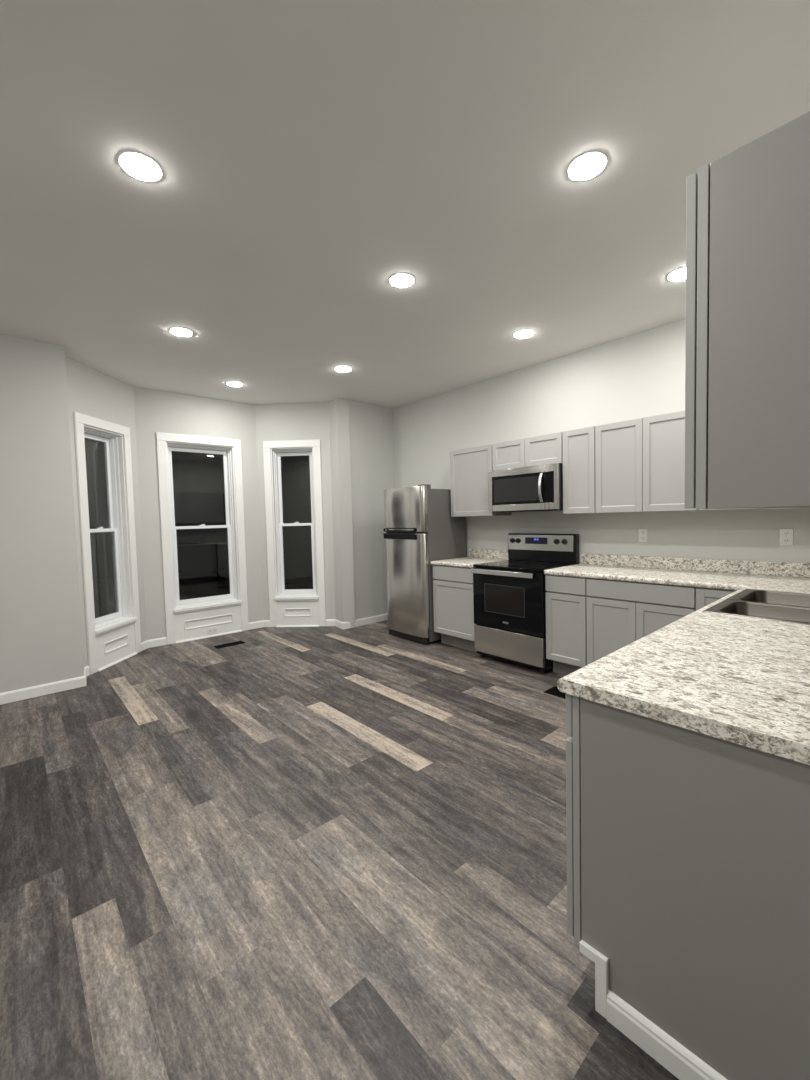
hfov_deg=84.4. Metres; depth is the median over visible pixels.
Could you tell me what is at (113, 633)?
window
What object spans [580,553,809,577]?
backsplash
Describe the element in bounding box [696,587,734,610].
base cabinet
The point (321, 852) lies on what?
floor
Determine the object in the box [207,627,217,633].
outlet
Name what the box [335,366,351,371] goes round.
recessed light
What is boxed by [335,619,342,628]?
baseboard
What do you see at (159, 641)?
baseboard
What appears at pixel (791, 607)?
double sink
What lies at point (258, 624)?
baseboard
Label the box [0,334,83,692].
wall
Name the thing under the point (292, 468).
window
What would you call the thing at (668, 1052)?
baseboard
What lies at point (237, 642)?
floor vent
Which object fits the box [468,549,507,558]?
backsplash
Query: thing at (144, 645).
baseboard
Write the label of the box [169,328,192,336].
recessed light
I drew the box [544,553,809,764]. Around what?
countertop
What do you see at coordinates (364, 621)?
baseboard
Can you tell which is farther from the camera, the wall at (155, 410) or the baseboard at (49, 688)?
the wall at (155, 410)
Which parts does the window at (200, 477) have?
sash, pane, frame, sash, pane, apron panel, panel moulding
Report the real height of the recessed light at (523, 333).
0.008 m
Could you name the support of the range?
on the floor
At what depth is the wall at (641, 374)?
4.08 m
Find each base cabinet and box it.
[433,565,476,651]
[545,574,586,675]
[566,693,809,1079]
[586,578,696,664]
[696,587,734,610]
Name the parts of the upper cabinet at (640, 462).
panel, door, frame, panel, door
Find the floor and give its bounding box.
[0,620,678,1079]
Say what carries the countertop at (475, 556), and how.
on the base cabinet at (453, 604)
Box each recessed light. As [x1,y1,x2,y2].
[117,151,163,181]
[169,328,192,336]
[226,382,242,385]
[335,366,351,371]
[389,273,414,287]
[513,330,533,337]
[566,151,607,180]
[667,267,685,280]
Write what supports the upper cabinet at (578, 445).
attached to the wall at (641, 374)
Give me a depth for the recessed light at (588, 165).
1.93 m
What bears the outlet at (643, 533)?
attached to the wall at (641, 374)
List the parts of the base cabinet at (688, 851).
drawer, door, frame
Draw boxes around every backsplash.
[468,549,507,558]
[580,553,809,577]
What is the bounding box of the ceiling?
[0,0,809,407]
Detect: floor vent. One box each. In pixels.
[214,641,244,648]
[544,686,565,698]
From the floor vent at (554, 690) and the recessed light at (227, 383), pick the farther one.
the recessed light at (227, 383)
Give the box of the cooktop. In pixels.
[473,560,574,571]
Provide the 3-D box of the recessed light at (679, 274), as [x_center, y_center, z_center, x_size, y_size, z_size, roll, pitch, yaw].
[1.758,-1.684,2.838,0.168,0.008,0.168,-4,4,-42]
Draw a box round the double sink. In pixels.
[702,589,809,624]
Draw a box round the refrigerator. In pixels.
[383,484,466,643]
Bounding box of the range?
[471,533,578,673]
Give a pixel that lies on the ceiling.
(311, 155)
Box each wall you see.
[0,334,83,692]
[66,357,146,666]
[134,387,263,639]
[255,402,335,619]
[329,398,354,627]
[349,400,394,619]
[393,318,809,563]
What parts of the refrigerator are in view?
handle, handle, freezer door, fridge door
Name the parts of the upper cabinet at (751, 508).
door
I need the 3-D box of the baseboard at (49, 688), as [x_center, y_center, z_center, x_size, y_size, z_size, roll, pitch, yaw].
[-3.513,1.269,3.197,2.021,0.088,0.014,-4,4,-42]
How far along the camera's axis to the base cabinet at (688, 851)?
1.05 m
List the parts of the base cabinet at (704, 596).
panel, frame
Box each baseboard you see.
[0,676,85,704]
[85,666,89,676]
[141,640,147,650]
[148,637,166,647]
[249,620,263,629]
[264,620,269,626]
[326,619,334,625]
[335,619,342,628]
[343,613,386,629]
[579,940,727,1079]
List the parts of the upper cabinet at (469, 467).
panel, door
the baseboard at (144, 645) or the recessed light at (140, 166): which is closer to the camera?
the recessed light at (140, 166)
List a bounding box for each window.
[73,412,141,674]
[156,432,248,644]
[263,439,325,626]
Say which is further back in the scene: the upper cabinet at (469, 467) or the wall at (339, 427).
the wall at (339, 427)
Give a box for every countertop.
[430,549,507,567]
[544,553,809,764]
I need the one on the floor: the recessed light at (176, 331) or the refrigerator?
the refrigerator
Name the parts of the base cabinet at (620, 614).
door, panel, drawer, frame, panel, door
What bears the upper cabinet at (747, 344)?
attached to the wall
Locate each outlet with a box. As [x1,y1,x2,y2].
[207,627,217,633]
[639,529,647,541]
[780,529,792,545]
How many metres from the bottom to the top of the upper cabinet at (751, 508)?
0.730 m
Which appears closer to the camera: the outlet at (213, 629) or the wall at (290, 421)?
the outlet at (213, 629)
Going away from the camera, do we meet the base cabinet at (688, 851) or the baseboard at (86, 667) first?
the base cabinet at (688, 851)
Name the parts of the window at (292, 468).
frame, sash, pane, pane, apron panel, panel moulding, sash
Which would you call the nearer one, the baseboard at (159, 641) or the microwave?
the microwave
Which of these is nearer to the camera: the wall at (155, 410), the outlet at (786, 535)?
the outlet at (786, 535)
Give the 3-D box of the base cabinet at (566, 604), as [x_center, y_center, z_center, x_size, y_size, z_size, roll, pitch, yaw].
[1.555,0.718,3.900,0.628,0.874,0.357,-4,4,-42]
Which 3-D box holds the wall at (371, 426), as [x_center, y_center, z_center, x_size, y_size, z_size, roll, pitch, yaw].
[-0.538,-0.288,5.961,0.912,2.986,0.200,-4,4,-42]
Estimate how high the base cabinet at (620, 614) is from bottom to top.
0.874 m
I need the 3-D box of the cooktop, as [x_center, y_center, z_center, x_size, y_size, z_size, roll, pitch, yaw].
[1.128,0.240,4.261,0.575,0.021,0.760,-4,4,-42]
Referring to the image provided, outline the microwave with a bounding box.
[488,463,562,511]
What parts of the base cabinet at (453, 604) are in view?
drawer, door, panel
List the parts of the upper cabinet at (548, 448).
door, panel, panel, door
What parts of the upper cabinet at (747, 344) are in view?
door, frame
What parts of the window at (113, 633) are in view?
pane, sash, pane, frame, sash, apron panel, panel moulding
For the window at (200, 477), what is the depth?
5.44 m
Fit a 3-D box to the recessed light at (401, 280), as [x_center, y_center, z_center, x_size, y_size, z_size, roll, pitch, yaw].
[-0.019,-1.640,2.834,0.168,0.008,0.168,-4,4,-42]
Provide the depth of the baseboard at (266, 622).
5.87 m
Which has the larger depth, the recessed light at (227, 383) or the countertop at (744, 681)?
the recessed light at (227, 383)
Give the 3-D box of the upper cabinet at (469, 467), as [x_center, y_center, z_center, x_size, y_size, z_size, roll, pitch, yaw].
[0.815,-0.624,4.858,0.326,0.730,0.576,-4,4,-42]
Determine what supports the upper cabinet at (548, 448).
attached to the wall at (641, 374)
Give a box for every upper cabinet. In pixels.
[450,444,511,516]
[492,432,562,470]
[562,426,594,513]
[595,411,707,512]
[685,111,809,508]
[698,508,784,510]
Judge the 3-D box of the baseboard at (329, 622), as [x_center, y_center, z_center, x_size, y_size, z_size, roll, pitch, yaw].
[-0.967,1.080,5.832,0.124,0.088,0.014,-1,3,3]
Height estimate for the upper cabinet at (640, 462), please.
0.730 m
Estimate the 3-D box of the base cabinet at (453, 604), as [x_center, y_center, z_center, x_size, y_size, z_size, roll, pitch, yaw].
[0.730,0.694,4.822,0.628,0.874,0.579,-4,4,-42]

